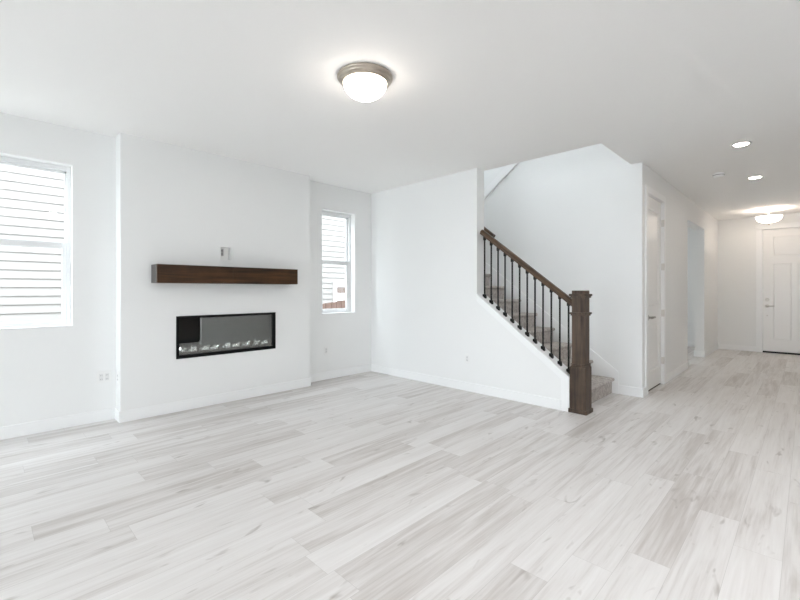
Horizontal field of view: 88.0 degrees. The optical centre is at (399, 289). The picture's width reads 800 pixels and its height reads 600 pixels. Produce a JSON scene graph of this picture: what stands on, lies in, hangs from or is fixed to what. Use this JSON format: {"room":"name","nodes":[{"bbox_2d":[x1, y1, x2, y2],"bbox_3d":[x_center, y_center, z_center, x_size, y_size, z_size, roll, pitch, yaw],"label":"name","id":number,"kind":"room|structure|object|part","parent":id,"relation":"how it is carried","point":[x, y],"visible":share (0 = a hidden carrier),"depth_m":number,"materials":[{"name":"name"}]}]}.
{"room":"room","nodes":[
{"label":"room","id":0,"kind":"room"},
{"bbox_2d":[0,112,370,426],"bbox_3d":[-2.240,-1.397,4.702,0.160,5.300,18.878,0,0,45],"label":"wall","id":1,"kind":"structure","parent":0,"point":[46,373],"depth_m":3.90,"materials":[{"name":"white paint"}]},
{"bbox_2d":[0,156,72,329],"bbox_3d":[-3.490,-0.406,3.424,0.161,1.483,1.223,0,0,45],"label":"window","id":2,"kind":"structure","parent":1,"relation":"in","point":[65,246],"depth_m":3.81,"materials":[{"name":"white plastic"}]},
{"bbox_3d":[-3.537,-0.751,3.470,0.021,0.731,1.163,0,0,45],"label":"sash","id":3,"kind":"part","parent":2,"relation":"part of","materials":[{"name":"white plastic"}]},
{"bbox_3d":[-3.518,-0.068,3.452,0.026,0.746,1.163,0,0,45],"label":"sash","id":4,"kind":"part","parent":2,"relation":"part of","materials":[{"name":"white plastic"}]},
{"bbox_3d":[-3.471,0.330,3.405,0.106,0.013,1.223,0,0,45],"label":"sill","id":5,"kind":"part","parent":2,"relation":"part of","materials":[{"name":"white paint"}]},
{"bbox_2d":[97,370,110,383],"bbox_3d":[-2.837,0.835,3.975,0.009,0.115,0.116,0,0,45],"label":"wall outlet","id":6,"kind":"object","parent":1,"relation":"attached to","point":[102,376],"visible":1,"depth_m":3.97,"materials":[{"name":"white plastic"}]},
{"bbox_2d":[324,346,327,354],"bbox_3d":[-1.034,0.848,5.806,0.009,0.115,0.070,0,0,45],"label":"wall outlet","id":7,"kind":"object","parent":1,"relation":"attached to","point":[325,347],"visible":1,"depth_m":5.80,"materials":[{"name":"white plastic"}]},
{"bbox_2d":[322,210,354,314],"bbox_3d":[-0.931,-0.394,6.024,0.161,1.472,0.589,0,0,45],"label":"window","id":8,"kind":"structure","parent":1,"relation":"in","point":[347,262],"depth_m":6.21,"materials":[{"name":"white plastic"}]},
{"bbox_3d":[-0.977,-0.737,6.069,0.021,0.726,0.529,0,0,45],"label":"sash","id":9,"kind":"part","parent":8,"relation":"part of","materials":[{"name":"white plastic"}]},
{"bbox_3d":[-0.959,-0.059,6.051,0.026,0.740,0.529,0,0,45],"label":"sash","id":10,"kind":"part","parent":8,"relation":"part of","materials":[{"name":"glass"}]},
{"bbox_3d":[-0.911,0.336,6.005,0.106,0.013,0.589,0,0,45],"label":"sill","id":11,"kind":"part","parent":8,"relation":"part of","materials":[{"name":"white paint"}]},
{"bbox_2d":[116,133,309,410],"bbox_3d":[-1.976,-0.117,4.725,0.186,2.740,2.086,0,0,45],"label":"wall","id":12,"kind":"structure","parent":0,"point":[176,205],"depth_m":4.43,"materials":[{"name":"white paint"}]},
{"bbox_2d":[0,364,370,439],"bbox_3d":[-4.498,1.199,2.153,0.198,0.108,11.758,0,0,45],"label":"baseboard","id":13,"kind":"structure","parent":12,"relation":"attached to","point":[166,408],"depth_m":4.15,"materials":[{"name":"white paint"}]},
{"bbox_2d":[151,264,297,283],"bbox_3d":[-1.854,-0.160,4.581,0.190,0.181,1.537,0,0,45],"label":"mantel shelf","id":14,"kind":"object","parent":12,"relation":"attached to","point":[160,273],"visible":1,"depth_m":4.40,"materials":[{"name":"brown wood"}]},
{"bbox_2d":[220,246,230,260],"bbox_3d":[-1.965,-0.405,4.643,0.065,0.160,0.128,0,0,45],"label":"wall outlet","id":15,"kind":"object","parent":12,"relation":"attached to","point":[225,252],"visible":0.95,"depth_m":4.66,"materials":[{"name":"white plastic"}]},
{"bbox_2d":[176,312,275,358],"bbox_3d":[-1.957,0.491,4.702,0.150,0.441,1.114,0,0,45],"label":"electric fireplace","id":16,"kind":"object","parent":12,"relation":"in","point":[198,331],"visible":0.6,"depth_m":4.72,"materials":[{"name":"black metal"}]},
{"bbox_2d":[179,346,186,352],"bbox_3d":[-2.295,0.630,4.356,0.056,0.075,0.097,0,0,45],"label":"cluster","id":17,"kind":"object","parent":16,"relation":"in","point":[181,349],"visible":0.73,"depth_m":4.34,"materials":[{"name":"white"}]},
{"bbox_2d":[188,345,196,351],"bbox_3d":[-2.219,0.631,4.432,0.057,0.078,0.091,0,0,45],"label":"cluster","id":18,"kind":"object","parent":16,"relation":"in","point":[193,348],"visible":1,"depth_m":4.42,"materials":[{"name":"white stone"}]},
{"bbox_2d":[199,344,209,350],"bbox_3d":[-2.135,0.632,4.520,0.056,0.076,0.111,0,0,45],"label":"cluster","id":19,"kind":"object","parent":16,"relation":"in","point":[205,347],"visible":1,"depth_m":4.51,"materials":[{"name":"white stone"}]},
{"bbox_2d":[210,344,218,349],"bbox_3d":[-2.055,0.632,4.598,0.059,0.066,0.095,0,0,45],"label":"cluster","id":20,"kind":"object","parent":16,"relation":"in","point":[215,346],"visible":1,"depth_m":4.59,"materials":[{"name":"white"}]},
{"bbox_2d":[222,342,230,348],"bbox_3d":[-1.964,0.633,4.690,0.054,0.078,0.098,0,0,29],"label":"cluster","id":21,"kind":"object","parent":16,"relation":"in","point":[227,345],"visible":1,"depth_m":4.68,"materials":[{"name":"white"}]},
{"bbox_2d":[231,341,240,347],"bbox_3d":[-1.885,0.627,4.773,0.054,0.072,0.109,0,0,45],"label":"cluster","id":22,"kind":"object","parent":16,"relation":"in","point":[238,343],"visible":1,"depth_m":4.76,"materials":[{"name":"white"}]},
{"bbox_2d":[252,339,259,345],"bbox_3d":[-1.715,0.627,4.944,0.052,0.082,0.098,0,0,45],"label":"cluster","id":23,"kind":"object","parent":16,"relation":"in","point":[256,342],"visible":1,"depth_m":4.93,"materials":[{"name":"white"}]},
{"bbox_2d":[261,339,267,344],"bbox_3d":[-1.639,0.628,5.020,0.088,0.073,0.052,0,0,-36],"label":"cluster","id":24,"kind":"object","parent":16,"relation":"in","point":[264,342],"visible":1,"depth_m":5.01,"materials":[{"name":"white stone"}]},
{"bbox_2d":[0,346,799,599],"bbox_3d":[0.993,1.313,1.518,9.235,0.120,18.878,0,0,45],"label":"floor","id":25,"kind":"structure","parent":0,"point":[370,485],"depth_m":2.47,"materials":[{"name":"wood"}]},
{"bbox_2d":[480,230,592,415],"bbox_3d":[1.456,0.257,4.647,1.302,1.992,0.184,0,0,45],"label":"stair railing","id":26,"kind":"object","parent":25,"relation":"on","point":[580,370],"visible":1,"depth_m":4.25,"materials":[{"name":"brown wood"}]},
{"bbox_3d":[1.412,-0.278,4.690,0.064,0.060,1.440,0,37,-45],"label":"handrail","id":27,"kind":"part","parent":26,"relation":"part of","materials":[{"name":"brown wood"}]},
{"bbox_3d":[1.854,0.409,4.255,0.130,0.807,0.130,0,0,45],"label":"newel post","id":28,"kind":"part","parent":26,"relation":"part of","materials":[{"name":"brown wood"}]},
{"bbox_3d":[1.854,0.060,4.255,0.172,0.041,0.172,0,0,45],"label":"moulding","id":29,"kind":"part","parent":26,"relation":"part of","materials":[{"name":"brown wood"}]},
{"bbox_3d":[1.854,0.246,4.255,0.166,0.034,0.166,0,0,45],"label":"moulding","id":30,"kind":"part","parent":26,"relation":"part of","materials":[{"name":"brown wood"}]},
{"bbox_2d":[485,274,614,402],"bbox_3d":[1.504,-0.337,6.137,3.123,3.179,2.032,0,0,45],"label":"staircase","id":31,"kind":"structure","parent":25,"relation":"on","point":[601,385],"depth_m":5.32,"materials":[{"name":"carpet"}]},
{"bbox_2d":[0,0,799,219],"bbox_3d":[0.993,-1.637,1.518,9.235,0.300,18.878,0,0,45],"label":"ceiling","id":32,"kind":"structure","parent":0,"point":[668,86],"depth_m":3.00,"materials":[{"name":"white paint"}]},
{"bbox_2d":[337,62,392,101],"bbox_3d":[-0.244,-1.402,2.895,0.386,0.170,0.386,0,0,45],"label":"ceiling light","id":33,"kind":"object","parent":32,"relation":"attached to","point":[363,81],"visible":1,"depth_m":2.79,"materials":[{"name":"white glass"}]},
{"bbox_2d":[712,172,724,177],"bbox_3d":[4.071,-1.460,5.296,0.132,0.054,0.132,0,0,45],"label":"smoke detector","id":34,"kind":"object","parent":32,"relation":"attached to","point":[719,174],"visible":1,"depth_m":5.26,"materials":[{"name":"white plastic"}]},
{"bbox_2d":[730,141,751,147],"bbox_3d":[3.483,-1.484,4.232,0.176,0.007,0.176,0,0,45],"label":"recessed light","id":35,"kind":"object","parent":32,"relation":"in","point":[745,143],"visible":1,"depth_m":4.23,"materials":[{"name":"white plastic"}]},
{"bbox_2d":[746,176,763,179],"bbox_3d":[4.695,-1.484,5.482,0.176,0.007,0.176,0,0,45],"label":"recessed light","id":36,"kind":"object","parent":32,"relation":"in","point":[753,177],"visible":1,"depth_m":5.47,"materials":[{"name":"white plastic"}]},
{"bbox_2d":[755,209,782,224],"bbox_3d":[6.803,-1.340,7.644,0.380,0.294,0.380,0,0,45],"label":"light","id":37,"kind":"object","parent":32,"relation":"attached to","point":[768,218],"visible":1,"depth_m":7.56,"materials":[{"name":"white glass"}]},
{"bbox_3d":[6.803,-1.297,7.644,0.380,0.114,0.380,0,0,45],"label":"lamp shade","id":38,"kind":"part","parent":37,"relation":"part of","materials":[{"name":"white glass"}]},
{"bbox_2d":[371,168,569,407],"bbox_3d":[0.703,-0.117,5.391,3.067,2.740,0.153,0,0,45],"label":"wall","id":39,"kind":"structure","parent":0,"point":[427,243],"depth_m":5.45,"materials":[{"name":"white paint"}]},
{"bbox_2d":[371,364,560,409],"bbox_3d":[0.613,1.199,5.362,2.980,0.108,0.013,0,0,45],"label":"baseboard","id":40,"kind":"structure","parent":39,"relation":"attached to","point":[532,399],"depth_m":5.05,"materials":[{"name":"white paint"}]},
{"bbox_2d":[465,354,469,363],"bbox_3d":[0.835,0.853,5.147,0.070,0.115,0.009,0,0,45],"label":"wall outlet","id":41,"kind":"object","parent":39,"relation":"attached to","point":[467,356],"visible":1,"depth_m":5.14,"materials":[{"name":"white plastic"}]},
{"bbox_2d":[484,227,495,236],"bbox_3d":[0.755,-1.080,5.516,1.136,0.889,0.099,0,0,45],"label":"wall handrail","id":42,"kind":"object","parent":39,"relation":"attached to","point":[485,228],"visible":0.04,"depth_m":5.16,"materials":[{"name":"brown wood"}]},
{"bbox_2d":[476,294,569,411],"bbox_3d":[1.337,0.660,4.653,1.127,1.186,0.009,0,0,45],"label":"trim","id":43,"kind":"structure","parent":39,"relation":"attached to","point":[564,380],"depth_m":4.46,"materials":[{"name":"white paint"}]},
{"bbox_2d":[484,166,505,188],"bbox_3d":[2.308,-1.397,6.863,3.289,5.300,0.120,0,0,45],"label":"wall","id":44,"kind":"structure","parent":0,"point":[490,175],"depth_m":7.45,"materials":[{"name":"white paint"}]},
{"bbox_2d":[484,143,630,385],"bbox_3d":[1.888,-1.397,5.834,2.504,5.300,0.120,0,0,45],"label":"wall","id":45,"kind":"structure","parent":0,"point":[564,214],"depth_m":5.38,"materials":[{"name":"white paint"}]},
{"bbox_2d":[484,163,517,198],"bbox_3d":[1.490,-1.621,6.217,1.400,1.168,0.164,0,0,45],"label":"trim","id":46,"kind":"structure","parent":45,"relation":"attached to","point":[508,168],"depth_m":6.13,"materials":[{"name":"white paint"}]},
{"bbox_2d":[485,262,618,393],"bbox_3d":[1.811,0.245,5.814,2.323,2.016,0.016,0,0,45],"label":"trim","id":47,"kind":"structure","parent":45,"relation":"attached to","point":[600,367],"depth_m":5.55,"materials":[{"name":"white paint"}]},
{"bbox_2d":[619,385,645,397],"bbox_3d":[2.770,1.199,4.946,0.265,0.108,0.118,0,0,45],"label":"baseboard","id":48,"kind":"structure","parent":45,"relation":"attached to","point":[624,390],"depth_m":4.89,"materials":[{"name":"white paint"}]},
{"bbox_2d":[628,162,717,387],"bbox_3d":[4.747,-0.117,6.890,0.150,2.740,5.636,0,0,45],"label":"wall","id":49,"kind":"structure","parent":0,"point":[682,212],"depth_m":5.90,"materials":[{"name":"white paint"}]},
{"bbox_2d":[645,185,665,395],"bbox_3d":[3.190,0.004,5.280,0.190,2.498,0.946,0,0,45],"label":"door","id":50,"kind":"structure","parent":49,"relation":"in","point":[655,202],"depth_m":5.33,"materials":[{"name":"white paint"}]},
{"bbox_2d":[666,344,717,382],"bbox_3d":[5.119,1.199,7.268,0.176,0.108,4.575,0,0,45],"label":"baseboard","id":51,"kind":"structure","parent":49,"relation":"attached to","point":[680,369],"depth_m":6.47,"materials":[{"name":"white paint"}]},
{"bbox_2d":[687,213,799,345],"bbox_3d":[6.291,-0.117,9.437,5.675,2.740,0.160,0,0,45],"label":"wall","id":52,"kind":"structure","parent":0,"point":[736,237],"depth_m":8.64,"materials":[{"name":"white paint"}]},
{"bbox_2d":[687,341,755,351],"bbox_3d":[6.216,1.199,9.389,5.315,0.108,0.013,0,0,45],"label":"baseboard","id":53,"kind":"structure","parent":52,"relation":"attached to","point":[691,344],"depth_m":8.65,"materials":[{"name":"white paint"}]},
{"bbox_2d":[755,222,799,354],"bbox_3d":[7.663,-0.029,8.061,1.134,2.565,0.195,0,0,45],"label":"door","id":54,"kind":"structure","parent":52,"relation":"in","point":[778,244],"depth_m":8.19,"materials":[{"name":"white paint"},{"name":"satin nickel metal"}]},
{"label":"outside","id":55,"kind":"structure","parent":0,"visible":0},
{"bbox_3d":[0.000,1.703,0.000,60.000,0.200,60.000,0,0,45],"label":"ground","id":56,"kind":"structure","parent":55,"visible":0},
{"bbox_2d":[0,164,345,322],"bbox_3d":[-3.711,-2.711,10.670,0.340,8.627,26.000,0,0,45],"label":"neighbouring house","id":57,"kind":"structure","parent":56,"relation":"on","point":[32,201],"depth_m":7.55,"materials":[{"name":"grey"}]},
{"bbox_3d":[-1.380,0.003,12.827,0.015,0.190,1.455,0,0,45],"label":"pane","id":58,"kind":"part","parent":57,"relation":"part of","materials":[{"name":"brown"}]},
{"bbox_2d":[322,300,345,308],"bbox_3d":[-1.086,0.827,9.630,0.060,1.552,3.000,0,0,45],"label":"fence","id":59,"kind":"object","parent":56,"relation":"on","point":[339,304],"visible":0.04,"depth_m":9.21,"materials":[{"name":"brown wood"}]}
]}

